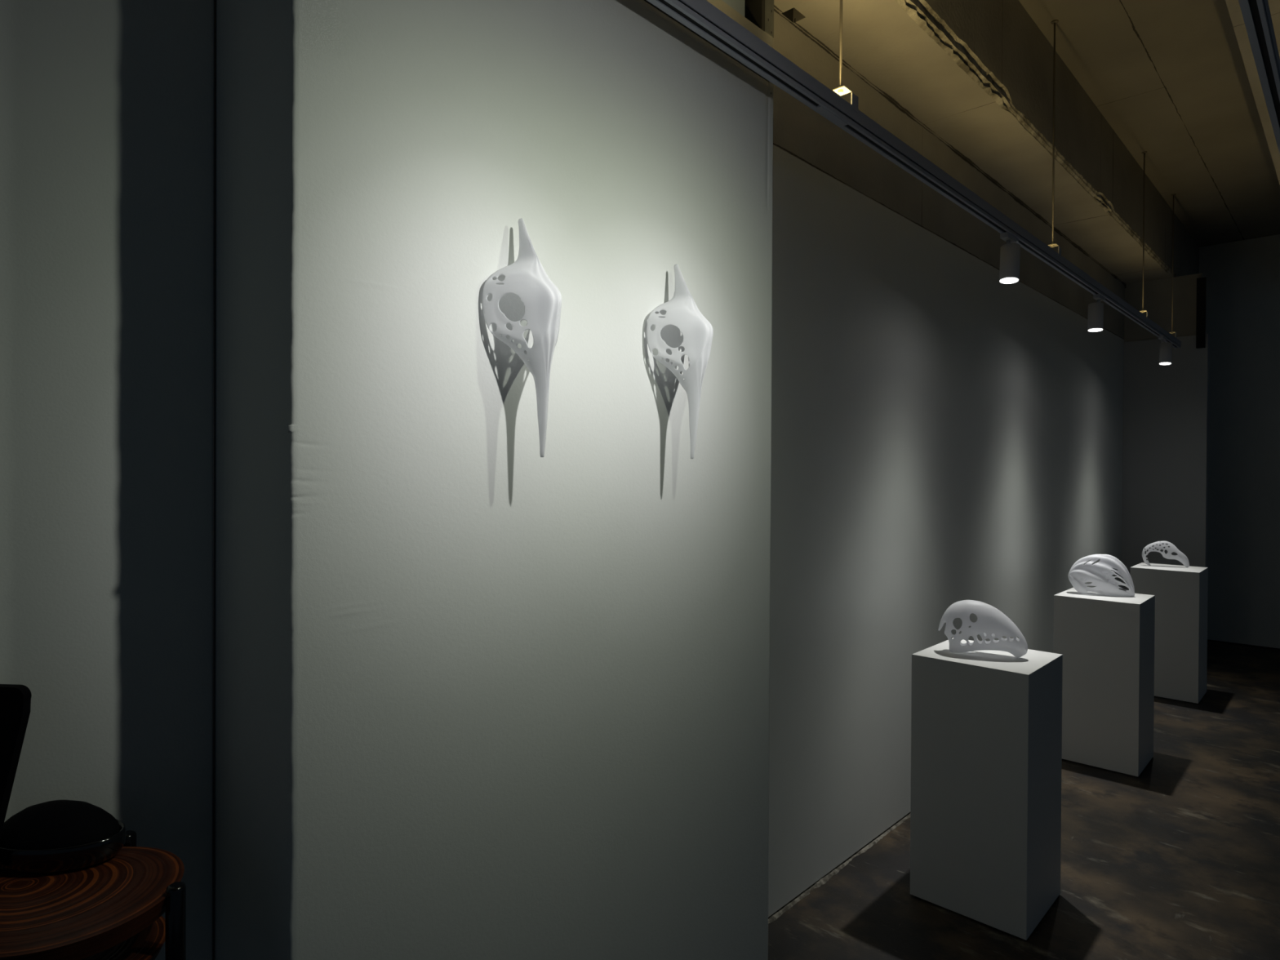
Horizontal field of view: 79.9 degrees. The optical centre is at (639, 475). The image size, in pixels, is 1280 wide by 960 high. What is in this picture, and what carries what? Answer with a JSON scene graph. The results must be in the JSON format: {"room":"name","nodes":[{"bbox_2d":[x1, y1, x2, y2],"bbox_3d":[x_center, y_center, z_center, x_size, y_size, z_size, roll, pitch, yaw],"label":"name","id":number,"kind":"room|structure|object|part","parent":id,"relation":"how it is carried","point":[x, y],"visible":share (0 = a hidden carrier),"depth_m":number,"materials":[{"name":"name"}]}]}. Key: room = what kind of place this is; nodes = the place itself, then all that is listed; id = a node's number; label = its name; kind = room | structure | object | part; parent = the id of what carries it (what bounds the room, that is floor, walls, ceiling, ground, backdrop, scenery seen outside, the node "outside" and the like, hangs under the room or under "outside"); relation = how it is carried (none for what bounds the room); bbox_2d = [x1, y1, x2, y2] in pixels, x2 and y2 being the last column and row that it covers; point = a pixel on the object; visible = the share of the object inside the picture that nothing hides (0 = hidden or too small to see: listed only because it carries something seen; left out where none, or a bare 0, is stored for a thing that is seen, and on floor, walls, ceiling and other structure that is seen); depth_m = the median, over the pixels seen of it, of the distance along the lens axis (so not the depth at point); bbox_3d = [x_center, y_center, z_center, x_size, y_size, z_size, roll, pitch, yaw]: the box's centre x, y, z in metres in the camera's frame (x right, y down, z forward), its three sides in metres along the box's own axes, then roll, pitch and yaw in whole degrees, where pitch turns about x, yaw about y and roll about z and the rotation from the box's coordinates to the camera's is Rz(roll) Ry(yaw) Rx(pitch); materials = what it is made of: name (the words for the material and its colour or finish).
{"room":"museum","nodes":[
{"label":"museum","id":0,"kind":"room"},
{"bbox_2d":[214,0,773,959],"bbox_3d":[-0.211,-0.030,1.747,0.348,3.234,1.296,1,1,44],"label":"wall","id":1,"kind":"structure","parent":0,"point":[479,695],"depth_m":1.42,"materials":[{"name":"paint"}]},
{"bbox_2d":[212,0,216,959],"bbox_3d":[-0.779,0.216,1.396,0.004,2.740,0.004,1,1,44],"label":"trim","id":2,"kind":"structure","parent":1,"relation":"attached to","point":[215,1],"depth_m":1.39,"materials":[{"name":"grey"}]},
{"bbox_2d":[482,217,561,457],"bbox_3d":[-0.191,-0.257,1.404,0.130,0.449,0.148,1,1,44],"label":"wall sculpture","id":3,"kind":"object","parent":1,"relation":"attached to","point":[526,277],"visible":1,"depth_m":1.38,"materials":[{"name":"white plastic"}]},
{"bbox_2d":[646,264,713,458],"bbox_3d":[0.112,-0.261,1.723,0.130,0.449,0.148,1,1,44],"label":"wall sculpture","id":4,"kind":"object","parent":1,"relation":"attached to","point":[682,310],"visible":1,"depth_m":1.70,"materials":[{"name":"white plastic"}]},
{"bbox_2d":[773,0,1133,284],"bbox_3d":[0.921,-1.917,3.266,0.285,0.530,12.010,1,1,44],"label":"trim","id":5,"kind":"structure","parent":1,"relation":"attached to","point":[790,9],"depth_m":3.50,"materials":[{"name":"paint"}]},
{"bbox_2d":[793,0,1199,282],"bbox_3d":[1.127,-1.915,3.070,0.283,0.530,12.010,1,1,44],"label":"beam","id":6,"kind":"structure","parent":1,"relation":"attached to","point":[983,69],"depth_m":3.71,"materials":[{"name":"paint"}]},
{"bbox_2d":[0,0,1124,959],"bbox_3d":[0.951,-0.040,3.372,0.213,3.225,12.200,1,1,44],"label":"wall","id":7,"kind":"structure","parent":0,"point":[944,432],"depth_m":2.73,"materials":[{"name":"paint"}]},
{"bbox_2d":[768,812,910,924],"bbox_3d":[2.142,1.575,4.484,0.036,0.011,5.748,1,1,44],"label":"trim","id":8,"kind":"structure","parent":7,"relation":"attached to","point":[823,880],"depth_m":3.02,"materials":[{"name":"grey wood"}]},
{"bbox_2d":[768,639,1279,959],"bbox_3d":[2.123,1.655,2.400,6.200,0.120,12.400,1,1,44],"label":"floor","id":9,"kind":"structure","parent":0,"point":[1179,859],"depth_m":3.07,"materials":[{"name":"concrete"}]},
{"bbox_2d":[0,830,186,959],"bbox_3d":[-0.852,1.082,1.075,0.348,1.012,0.344,1,1,44],"label":"side table","id":10,"kind":"object","parent":9,"relation":"on","point":[113,908],"visible":0.94,"depth_m":1.06,"materials":[{"name":"brown wood"}]},
{"bbox_2d":[0,684,31,838],"bbox_3d":[-0.960,0.444,1.101,0.154,0.287,0.014,0,0,0],"label":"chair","id":11,"kind":"object","parent":10,"relation":"on","point":[15,699],"visible":1,"depth_m":1.09,"materials":[{"name":"black"}]},
{"bbox_2d":[0,800,125,874],"bbox_3d":[-0.892,0.543,1.168,0.196,0.086,0.116,0,0,0],"label":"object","id":12,"kind":"object","parent":10,"relation":"on","point":[55,836],"visible":0.98,"depth_m":1.13,"materials":[{"name":"black plastic"}]},
{"bbox_2d":[80,915,164,959],"bbox_3d":[-0.850,0.682,1.072,0.335,0.018,0.236,0,0,0],"label":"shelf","id":13,"kind":"object","parent":10,"relation":"attached to","point":[146,944],"depth_m":1.09,"materials":[{"name":"brown wood"}]},
{"bbox_3d":[-0.828,1.081,1.233,0.025,1.012,0.025,1,1,44],"label":"leg","id":14,"kind":"part","parent":10,"relation":"part of","materials":[{"name":"black metal"}]},
{"bbox_3d":[-0.657,1.083,1.080,0.025,1.012,0.025,1,1,44],"label":"leg","id":15,"kind":"part","parent":10,"relation":"part of","materials":[{"name":"black metal"}]},
{"bbox_2d":[910,637,1062,940],"bbox_3d":[1.307,1.131,2.881,0.410,0.912,0.403,1,1,43],"label":"plinth","id":16,"kind":"object","parent":9,"relation":"on","point":[986,725],"visible":0.95,"depth_m":2.73,"materials":[{"name":"white paint"}]},
{"bbox_2d":[937,600,1027,657],"bbox_3d":[1.287,0.574,2.874,0.310,0.200,0.125,1,0,29],"label":"shell sculpture","id":17,"kind":"object","parent":16,"relation":"on","point":[991,624],"visible":1,"depth_m":2.83,"materials":[{"name":"white plastic"}]},
{"bbox_2d":[1053,587,1155,777],"bbox_3d":[2.601,1.129,4.283,0.410,0.912,0.403,1,1,43],"label":"plinth","id":18,"kind":"object","parent":9,"relation":"on","point":[1105,643],"visible":0.8,"depth_m":4.13,"materials":[{"name":"white paint"}]},
{"bbox_2d":[1067,554,1134,596],"bbox_3d":[2.596,0.558,4.300,0.324,0.226,0.128,0,0,25],"label":"sculpture","id":19,"kind":"object","parent":18,"relation":"on","point":[1100,574],"visible":1,"depth_m":4.26,"materials":[{"name":"white plastic"}]},
{"bbox_2d":[1129,562,1208,703],"bbox_3d":[3.849,1.127,5.559,0.410,0.912,0.403,1,1,43],"label":"plinth","id":20,"kind":"object","parent":9,"relation":"on","point":[1180,593],"visible":0.74,"depth_m":5.38,"materials":[{"name":"white paint"}]},
{"bbox_2d":[1142,541,1189,567],"bbox_3d":[3.857,0.576,5.604,0.293,0.186,0.055,0,0,23],"label":"sculpture","id":21,"kind":"object","parent":20,"relation":"on","point":[1180,557],"visible":1,"depth_m":5.58,"materials":[{"name":"white plastic"}]},
{"bbox_2d":[1018,0,1279,247],"bbox_3d":[2.604,-2.256,1.798,4.740,0.185,12.200,1,1,44],"label":"ceiling","id":22,"kind":"structure","parent":0,"point":[1170,78],"depth_m":4.42,"materials":[{"name":"beige concrete"}]},
{"bbox_2d":[646,0,1181,348],"bbox_3d":[1.570,-1.596,3.230,0.038,1.167,8.050,1,1,44],"label":"track","id":23,"kind":"object","parent":22,"relation":"hanging from","point":[702,17],"visible":0.99,"depth_m":2.29,"materials":[{"name":"grey metal"}]},
{"bbox_3d":[0.578,-1.642,2.186,0.008,1.071,0.008,1,1,44],"label":"hanger rod","id":24,"kind":"part","parent":23,"relation":"part of","materials":[{"name":"silver metal"}]},
{"bbox_2d":[999,231,1020,284],"bbox_3d":[1.576,-0.917,3.246,0.078,0.198,0.150,1,1,44],"label":"track spotlight","id":25,"kind":"object","parent":23,"relation":"attached to","point":[1010,252],"visible":1,"depth_m":3.21,"materials":[{"name":"grey paint"}]},
{"bbox_3d":[1.990,-1.645,3.672,0.008,1.071,0.008,1,1,44],"label":"hanger rod","id":26,"kind":"part","parent":23,"relation":"part of","materials":[{"name":"silver metal"}]},
{"bbox_2d":[1087,293,1105,331],"bbox_3d":[2.605,-0.920,4.358,0.079,0.196,0.150,1,1,44],"label":"track spotlight","id":27,"kind":"object","parent":23,"relation":"attached to","point":[1095,310],"visible":1,"depth_m":4.32,"materials":[{"name":"grey paint"}]},
{"bbox_3d":[3.405,-1.647,5.162,0.008,1.071,0.008,1,1,44],"label":"hanger rod","id":28,"kind":"part","parent":23,"relation":"part of","materials":[{"name":"silver metal"}]},
{"bbox_2d":[1158,335,1172,364],"bbox_3d":[3.865,-0.916,5.610,0.079,0.208,0.150,1,1,44],"label":"track spotlight","id":29,"kind":"object","parent":23,"relation":"attached to","point":[1166,348],"visible":1,"depth_m":5.58,"materials":[{"name":"grey paint"}]},
{"bbox_3d":[4.149,-1.649,5.945,0.008,1.071,0.008,1,1,44],"label":"hanger rod","id":30,"kind":"part","parent":23,"relation":"part of","materials":[{"name":"silver metal"}]},
{"bbox_2d":[1238,0,1279,154],"bbox_3d":[2.233,-1.588,2.600,0.038,1.167,8.050,1,1,44],"label":"track","id":31,"kind":"object","parent":22,"relation":"hanging from","point":[1256,15],"visible":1,"depth_m":1.83,"materials":[{"name":"grey metal"}]},
{"bbox_2d":[1121,273,1209,591],"bbox_3d":[4.439,-0.038,6.463,0.589,3.235,0.114,1,1,44],"label":"wall","id":32,"kind":"structure","parent":0,"point":[1166,434],"depth_m":6.42,"materials":[{"name":"grey paint"}]},
{"bbox_2d":[1195,277,1206,348],"bbox_3d":[4.579,-1.323,6.230,0.060,0.570,0.024,1,1,44],"label":"trim","id":33,"kind":"structure","parent":32,"relation":"attached to","point":[1202,282],"depth_m":6.22,"materials":[{"name":"black"}]},
{"bbox_2d":[1199,234,1279,648],"bbox_3d":[6.806,-0.296,6.092,4.527,3.758,0.190,1,1,44],"label":"wall","id":34,"kind":"structure","parent":0,"point":[1242,291],"depth_m":7.09,"materials":[{"name":"paint"}]},
{"bbox_2d":[1225,0,1279,184],"bbox_3d":[1.879,-1.906,2.357,0.175,0.530,12.010,1,1,44],"label":"trim","id":35,"kind":"structure","parent":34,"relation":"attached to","point":[1233,6],"depth_m":3.02,"materials":[{"name":"paint"}]}
]}

